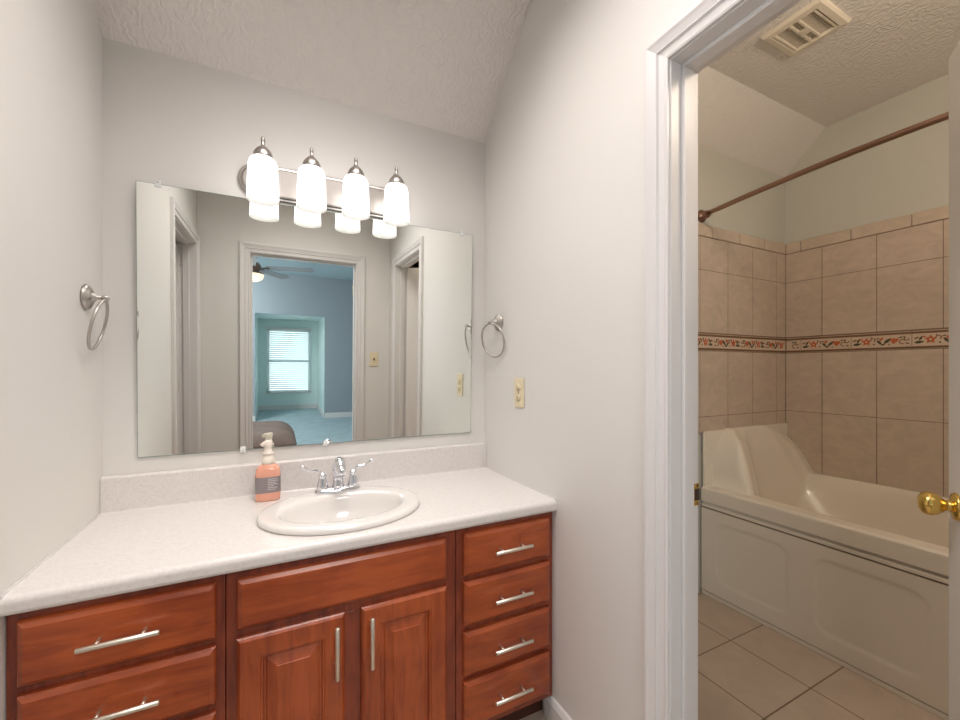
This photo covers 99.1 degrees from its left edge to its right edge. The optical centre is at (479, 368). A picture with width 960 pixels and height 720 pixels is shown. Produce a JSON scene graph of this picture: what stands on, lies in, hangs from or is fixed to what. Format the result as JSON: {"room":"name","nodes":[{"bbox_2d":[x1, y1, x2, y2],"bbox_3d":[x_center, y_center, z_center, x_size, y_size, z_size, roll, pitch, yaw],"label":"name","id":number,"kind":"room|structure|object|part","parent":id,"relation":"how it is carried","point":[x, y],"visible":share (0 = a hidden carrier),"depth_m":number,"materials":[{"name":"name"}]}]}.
{"room":"bathroom","nodes":[
{"label":"bathroom","id":0,"kind":"room"},
{"bbox_2d":[0,0,101,719],"bbox_3d":[-0.829,-0.084,0.424,0.100,2.807,1.970,0,0,-27],"label":"wall","id":1,"kind":"structure","parent":0,"point":[51,50],"depth_m":1.01,"materials":[{"name":"white paint"}]},
{"bbox_2d":[80,284,109,350],"bbox_3d":[-1.139,-0.152,1.217,0.056,0.196,0.156,0,0,-27],"label":"towel ring","id":2,"kind":"object","parent":1,"relation":"attached to","point":[88,298],"visible":1,"depth_m":1.20,"materials":[{"name":"silver metal"}]},
{"bbox_2d":[102,37,484,475],"bbox_3d":[-0.637,-0.029,1.688,1.616,2.697,0.120,0,0,-27],"label":"wall","id":3,"kind":"structure","parent":0,"point":[170,120],"depth_m":1.47,"materials":[{"name":"white paint"}]},
{"bbox_2d":[100,442,486,514],"bbox_3d":[-0.595,0.406,1.627,1.394,0.117,0.025,0,0,-27],"label":"backsplash","id":4,"kind":"structure","parent":3,"relation":"attached to","point":[147,490],"depth_m":1.50,"materials":[{"name":"stone"}]},
{"bbox_2d":[136,180,471,457],"bbox_3d":[-0.587,-0.162,1.627,1.226,0.937,0.032,0,0,-27],"label":"wall mirror","id":5,"kind":"object","parent":3,"relation":"attached to","point":[287,325],"visible":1,"depth_m":1.56,"materials":[{"name":"clear glass"}]},
{"bbox_2d":[238,136,408,226],"bbox_3d":[-0.561,-0.697,1.561,0.638,0.222,0.174,0,0,-27],"label":"vanity light","id":6,"kind":"object","parent":3,"relation":"attached to","point":[264,183],"visible":1,"depth_m":1.52,"materials":[{"name":"white glass"}]},
{"bbox_3d":[-0.755,-0.659,1.423,0.101,0.146,0.101,0,0,-27],"label":"lamp shade","id":7,"kind":"part","parent":6,"relation":"part of","materials":[{"name":"white glass"}]},
{"bbox_3d":[-0.615,-0.659,1.493,0.101,0.146,0.101,0,0,-27],"label":"lamp shade","id":8,"kind":"part","parent":6,"relation":"part of","materials":[{"name":"white glass"}]},
{"bbox_3d":[-0.474,-0.659,1.563,0.101,0.146,0.101,0,0,-27],"label":"lamp shade","id":9,"kind":"part","parent":6,"relation":"part of","materials":[{"name":"white glass"}]},
{"bbox_3d":[-0.334,-0.659,1.634,0.101,0.146,0.101,0,0,-27],"label":"lamp shade","id":10,"kind":"part","parent":6,"relation":"part of","materials":[{"name":"white glass"}]},
{"bbox_2d":[94,0,530,142],"bbox_3d":[-0.209,-1.276,0.801,1.546,0.622,2.090,0,0,-27],"label":"ceiling","id":11,"kind":"structure","parent":0,"point":[441,65],"depth_m":1.54,"materials":[{"name":"white paint"}]},
{"bbox_2d":[485,0,698,719],"bbox_3d":[0.486,-0.084,1.139,0.100,2.807,1.870,0,0,-27],"label":"wall","id":12,"kind":"structure","parent":0,"point":[564,143],"depth_m":1.34,"materials":[{"name":"white paint"}]},
{"bbox_2d":[481,314,504,357],"bbox_3d":[0.059,-0.148,1.817,0.056,0.196,0.154,0,0,-27],"label":"towel ring","id":13,"kind":"object","parent":12,"relation":"attached to","point":[498,320],"visible":1,"depth_m":1.80,"materials":[{"name":"silver metal"}]},
{"bbox_2d":[514,378,523,407],"bbox_3d":[0.159,0.097,1.671,0.008,0.120,0.074,0,0,-27],"label":"wall outlet","id":14,"kind":"object","parent":12,"relation":"attached to","point":[518,382],"visible":1,"depth_m":1.66,"materials":[{"name":"beige plastic"}]},
{"bbox_2d":[516,384,520,391],"bbox_3d":[0.157,0.076,1.670,0.002,0.033,0.033,0,0,-27],"label":"socket","id":15,"kind":"object","parent":14,"relation":"attached to","point":[518,386],"depth_m":1.67,"materials":[{"name":"beige plastic"}]},
{"bbox_2d":[516,394,520,401],"bbox_3d":[0.157,0.118,1.670,0.002,0.033,0.033,0,0,-27],"label":"socket","id":16,"kind":"object","parent":14,"relation":"attached to","point":[518,396],"depth_m":1.67,"materials":[{"name":"beige plastic"}]},
{"bbox_2d":[544,695,571,719],"bbox_3d":[0.342,1.225,1.300,0.014,0.090,0.453,0,0,-27],"label":"baseboard","id":17,"kind":"structure","parent":12,"relation":"attached to","point":[553,710],"depth_m":1.45,"materials":[{"name":"white paint"}]},
{"bbox_2d":[644,0,800,719],"bbox_3d":[0.660,0.208,0.773,0.124,2.124,0.769,0,0,-27],"label":"trim","id":18,"kind":"structure","parent":12,"relation":"attached to","point":[673,61],"depth_m":1.05,"materials":[{"name":"white paint"}]},
{"bbox_3d":[0.614,0.208,0.750,0.020,2.124,0.769,0,0,-27],"label":"door casing","id":19,"kind":"part","parent":18,"relation":"part of","materials":[{"name":"white paint"}]},
{"bbox_3d":[0.566,0.329,1.072,0.026,0.058,0.002,0,0,-27],"label":"strike plate","id":20,"kind":"part","parent":18,"relation":"part of","materials":[{"name":"gold metal"}]},
{"bbox_2d":[917,40,959,719],"bbox_3d":[0.989,0.244,0.785,0.167,2.028,0.583,0,0,42],"label":"door","id":21,"kind":"structure","parent":12,"relation":"in","point":[929,503],"depth_m":0.98,"materials":[{"name":"white paint"}]},
{"bbox_3d":[1.099,0.325,0.982,0.066,0.066,0.066,0,0,36],"label":"knob","id":22,"kind":"part","parent":21,"relation":"part of","materials":[{"name":"gold metal"}]},
{"bbox_2d":[520,591,943,719],"bbox_3d":[0.821,1.300,1.206,3.751,0.060,2.290,0,0,-27],"label":"floor","id":23,"kind":"structure","parent":0,"point":[748,670],"depth_m":1.66,"materials":[{"name":"beige tile"}]},
{"bbox_2d":[6,574,225,719],"bbox_3d":[-0.917,0.887,1.149,0.388,0.765,0.586,0,0,-27],"label":"vanity cabinet","id":24,"kind":"object","parent":23,"relation":"on","point":[157,653],"visible":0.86,"depth_m":0.92,"materials":[{"name":"brown wood"}]},
{"bbox_3d":[-0.806,0.753,0.928,0.350,0.142,0.019,0,0,-27],"label":"drawer","id":25,"kind":"part","parent":24,"relation":"part of","materials":[{"name":"brown wood"}]},
{"bbox_3d":[-0.806,0.595,0.928,0.350,0.137,0.019,0,0,-27],"label":"drawer","id":26,"kind":"part","parent":24,"relation":"part of","materials":[{"name":"brown wood"}]},
{"bbox_3d":[-0.794,0.595,0.903,0.142,0.012,0.036,0,0,-27],"label":"handle","id":27,"kind":"part","parent":24,"relation":"part of","materials":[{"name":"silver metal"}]},
{"bbox_3d":[-0.794,0.753,0.903,0.142,0.012,0.036,0,0,-27],"label":"handle","id":28,"kind":"part","parent":24,"relation":"part of","materials":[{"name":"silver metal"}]},
{"bbox_3d":[-0.806,0.914,0.928,0.350,0.141,0.019,0,0,-27],"label":"drawer","id":29,"kind":"part","parent":24,"relation":"part of","materials":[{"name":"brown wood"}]},
{"bbox_2d":[226,530,454,719],"bbox_3d":[-0.463,0.887,1.376,0.623,0.765,0.586,0,0,-27],"label":"vanity cabinet","id":30,"kind":"object","parent":23,"relation":"on","point":[366,633],"visible":0.87,"depth_m":1.15,"materials":[{"name":"brown wood"}]},
{"bbox_2d":[0,442,556,616],"bbox_3d":[-0.475,0.426,1.388,1.394,0.156,0.560,0,0,-27],"label":"countertop","id":31,"kind":"structure","parent":30,"relation":"on","point":[158,528],"depth_m":1.27,"materials":[{"name":"stone"}]},
{"bbox_2d":[255,439,280,501],"bbox_3d":[-0.756,0.359,1.459,0.081,0.212,0.060,0,0,-27],"label":"soap bottle","id":32,"kind":"object","parent":31,"relation":"on","point":[268,474],"visible":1,"depth_m":1.44,"materials":[{"name":"orange plastic"}]},
{"bbox_2d":[300,457,373,494],"bbox_3d":[-0.505,0.382,1.470,0.255,0.130,0.130,0,0,-27],"label":"faucet","id":33,"kind":"object","parent":31,"relation":"on","point":[339,465],"visible":1,"depth_m":1.48,"materials":[{"name":"silver metal"}]},
{"bbox_3d":[-0.593,0.388,1.467,0.095,0.097,0.042,0,0,-27],"label":"handle","id":34,"kind":"part","parent":33,"relation":"part of","materials":[{"name":"silver metal"}]},
{"bbox_3d":[-0.522,0.439,1.503,0.162,0.016,0.056,0,0,-27],"label":"plate","id":35,"kind":"part","parent":33,"relation":"part of","materials":[{"name":"silver metal"}]},
{"bbox_3d":[-0.504,0.377,1.467,0.044,0.120,0.124,0,0,-27],"label":"spout","id":36,"kind":"part","parent":33,"relation":"part of","materials":[{"name":"silver metal"}]},
{"bbox_3d":[-0.450,0.388,1.538,0.095,0.097,0.042,0,0,-27],"label":"handle","id":37,"kind":"part","parent":33,"relation":"part of","materials":[{"name":"silver metal"}]},
{"bbox_2d":[257,486,419,535],"bbox_3d":[-0.450,0.514,1.351,0.506,0.139,0.416,0,0,-27],"label":"sink","id":38,"kind":"object","parent":31,"relation":"in","point":[307,514],"visible":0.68,"depth_m":1.39,"materials":[{"name":"white ceramic"}]},
{"bbox_3d":[-0.494,0.915,1.084,0.260,0.474,0.019,0,0,-27],"label":"door","id":39,"kind":"part","parent":30,"relation":"part of","materials":[{"name":"brown wood"}]},
{"bbox_3d":[-0.387,0.765,1.107,0.012,0.142,0.036,0,0,-27],"label":"handle","id":40,"kind":"part","parent":30,"relation":"part of","materials":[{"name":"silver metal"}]},
{"bbox_3d":[-0.358,0.592,1.152,0.565,0.127,0.019,0,0,-27],"label":"false drawer","id":41,"kind":"part","parent":30,"relation":"part of","materials":[{"name":"brown wood"}]},
{"bbox_3d":[-0.304,0.765,1.149,0.012,0.142,0.036,0,0,-27],"label":"handle","id":42,"kind":"part","parent":30,"relation":"part of","materials":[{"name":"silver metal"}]},
{"bbox_3d":[-0.221,0.915,1.221,0.260,0.474,0.019,0,0,-27],"label":"door","id":43,"kind":"part","parent":30,"relation":"part of","materials":[{"name":"brown wood"}]},
{"bbox_2d":[455,512,551,719],"bbox_3d":[-0.015,0.887,1.601,0.376,0.765,0.586,0,0,-27],"label":"vanity cabinet","id":44,"kind":"object","parent":23,"relation":"on","point":[503,569],"visible":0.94,"depth_m":1.36,"materials":[{"name":"brown wood"}]},
{"bbox_3d":[0.098,1.077,1.381,0.334,0.149,0.019,0,0,-27],"label":"drawer","id":45,"kind":"part","parent":44,"relation":"part of","materials":[{"name":"brown wood"}]},
{"bbox_3d":[0.098,0.914,1.381,0.334,0.141,0.019,0,0,-27],"label":"drawer","id":46,"kind":"part","parent":44,"relation":"part of","materials":[{"name":"brown wood"}]},
{"bbox_3d":[0.098,0.753,1.381,0.334,0.142,0.019,0,0,-27],"label":"drawer","id":47,"kind":"part","parent":44,"relation":"part of","materials":[{"name":"brown wood"}]},
{"bbox_3d":[0.098,0.595,1.381,0.334,0.137,0.019,0,0,-27],"label":"drawer","id":48,"kind":"part","parent":44,"relation":"part of","materials":[{"name":"brown wood"}]},
{"bbox_3d":[0.110,1.077,1.356,0.142,0.012,0.036,0,0,-27],"label":"handle","id":49,"kind":"part","parent":44,"relation":"part of","materials":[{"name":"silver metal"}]},
{"bbox_3d":[0.110,0.914,1.356,0.142,0.012,0.036,0,0,-27],"label":"handle","id":50,"kind":"part","parent":44,"relation":"part of","materials":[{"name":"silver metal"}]},
{"bbox_3d":[0.110,0.753,1.356,0.142,0.012,0.036,0,0,-27],"label":"handle","id":51,"kind":"part","parent":44,"relation":"part of","materials":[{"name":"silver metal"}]},
{"bbox_3d":[0.110,0.595,1.356,0.142,0.012,0.036,0,0,-27],"label":"handle","id":52,"kind":"part","parent":44,"relation":"part of","materials":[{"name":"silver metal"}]},
{"bbox_2d":[701,423,948,719],"bbox_3d":[2.041,0.809,1.705,0.858,0.921,1.820,0,0,-27],"label":"bathtub","id":53,"kind":"object","parent":23,"relation":"on","point":[852,572],"visible":0.96,"depth_m":1.91,"materials":[{"name":"beige plastic"}]},
{"bbox_2d":[698,145,784,591],"bbox_3d":[1.143,-0.084,2.344,2.155,2.807,0.120,0,0,-27],"label":"wall","id":54,"kind":"structure","parent":0,"point":[722,178],"depth_m":2.48,"materials":[{"name":"grey paint"}]},
{"bbox_2d":[698,111,948,222],"bbox_3d":[1.635,-0.871,1.495,0.154,0.072,1.837,0,0,-27],"label":"shower curtain rod","id":55,"kind":"object","parent":54,"relation":"attached to","point":[703,215],"visible":0.98,"depth_m":1.69,"materials":[{"name":"brown metal"}]},
{"bbox_2d":[698,0,959,176],"bbox_3d":[1.560,-1.375,1.457,2.205,0.424,2.078,0,0,-27],"label":"ceiling","id":56,"kind":"structure","parent":0,"point":[761,106],"depth_m":2.07,"materials":[{"name":"white paint"}]},
{"bbox_2d":[761,0,851,56],"bbox_3d":[1.416,-1.477,1.783,0.244,0.019,0.230,0,0,-27],"label":"ceiling vent","id":57,"kind":"object","parent":56,"relation":"in","point":[818,19],"visible":1,"depth_m":1.76,"materials":[{"name":"beige plastic"}]},
{"bbox_2d":[774,9,836,50],"bbox_3d":[1.416,-1.475,1.783,0.176,0.014,0.158,0,0,-27],"label":"grille","id":58,"kind":"object","parent":57,"relation":"attached to","point":[815,24],"depth_m":1.78,"materials":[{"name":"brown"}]},
{"bbox_2d":[785,74,948,244],"bbox_3d":[2.492,-0.084,1.925,0.120,2.807,1.838,0,0,-27],"label":"wall","id":59,"kind":"structure","parent":0,"point":[907,174],"depth_m":2.31,"materials":[{"name":"grey paint"}]},
{"bbox_2d":[698,205,948,497],"bbox_3d":[2.030,-0.077,1.694,0.911,1.494,1.836,0,0,-27],"label":"tile surround","id":60,"kind":"object","parent":59,"relation":"attached to","point":[841,338],"visible":0.98,"depth_m":2.38,"materials":[{"name":"brown tile"}]},
{"bbox_3d":[2.034,-0.791,1.694,0.890,0.066,1.824,0,0,-27],"label":"bullnose trim","id":61,"kind":"part","parent":60,"relation":"part of","materials":[{"name":"tile"}]}
]}

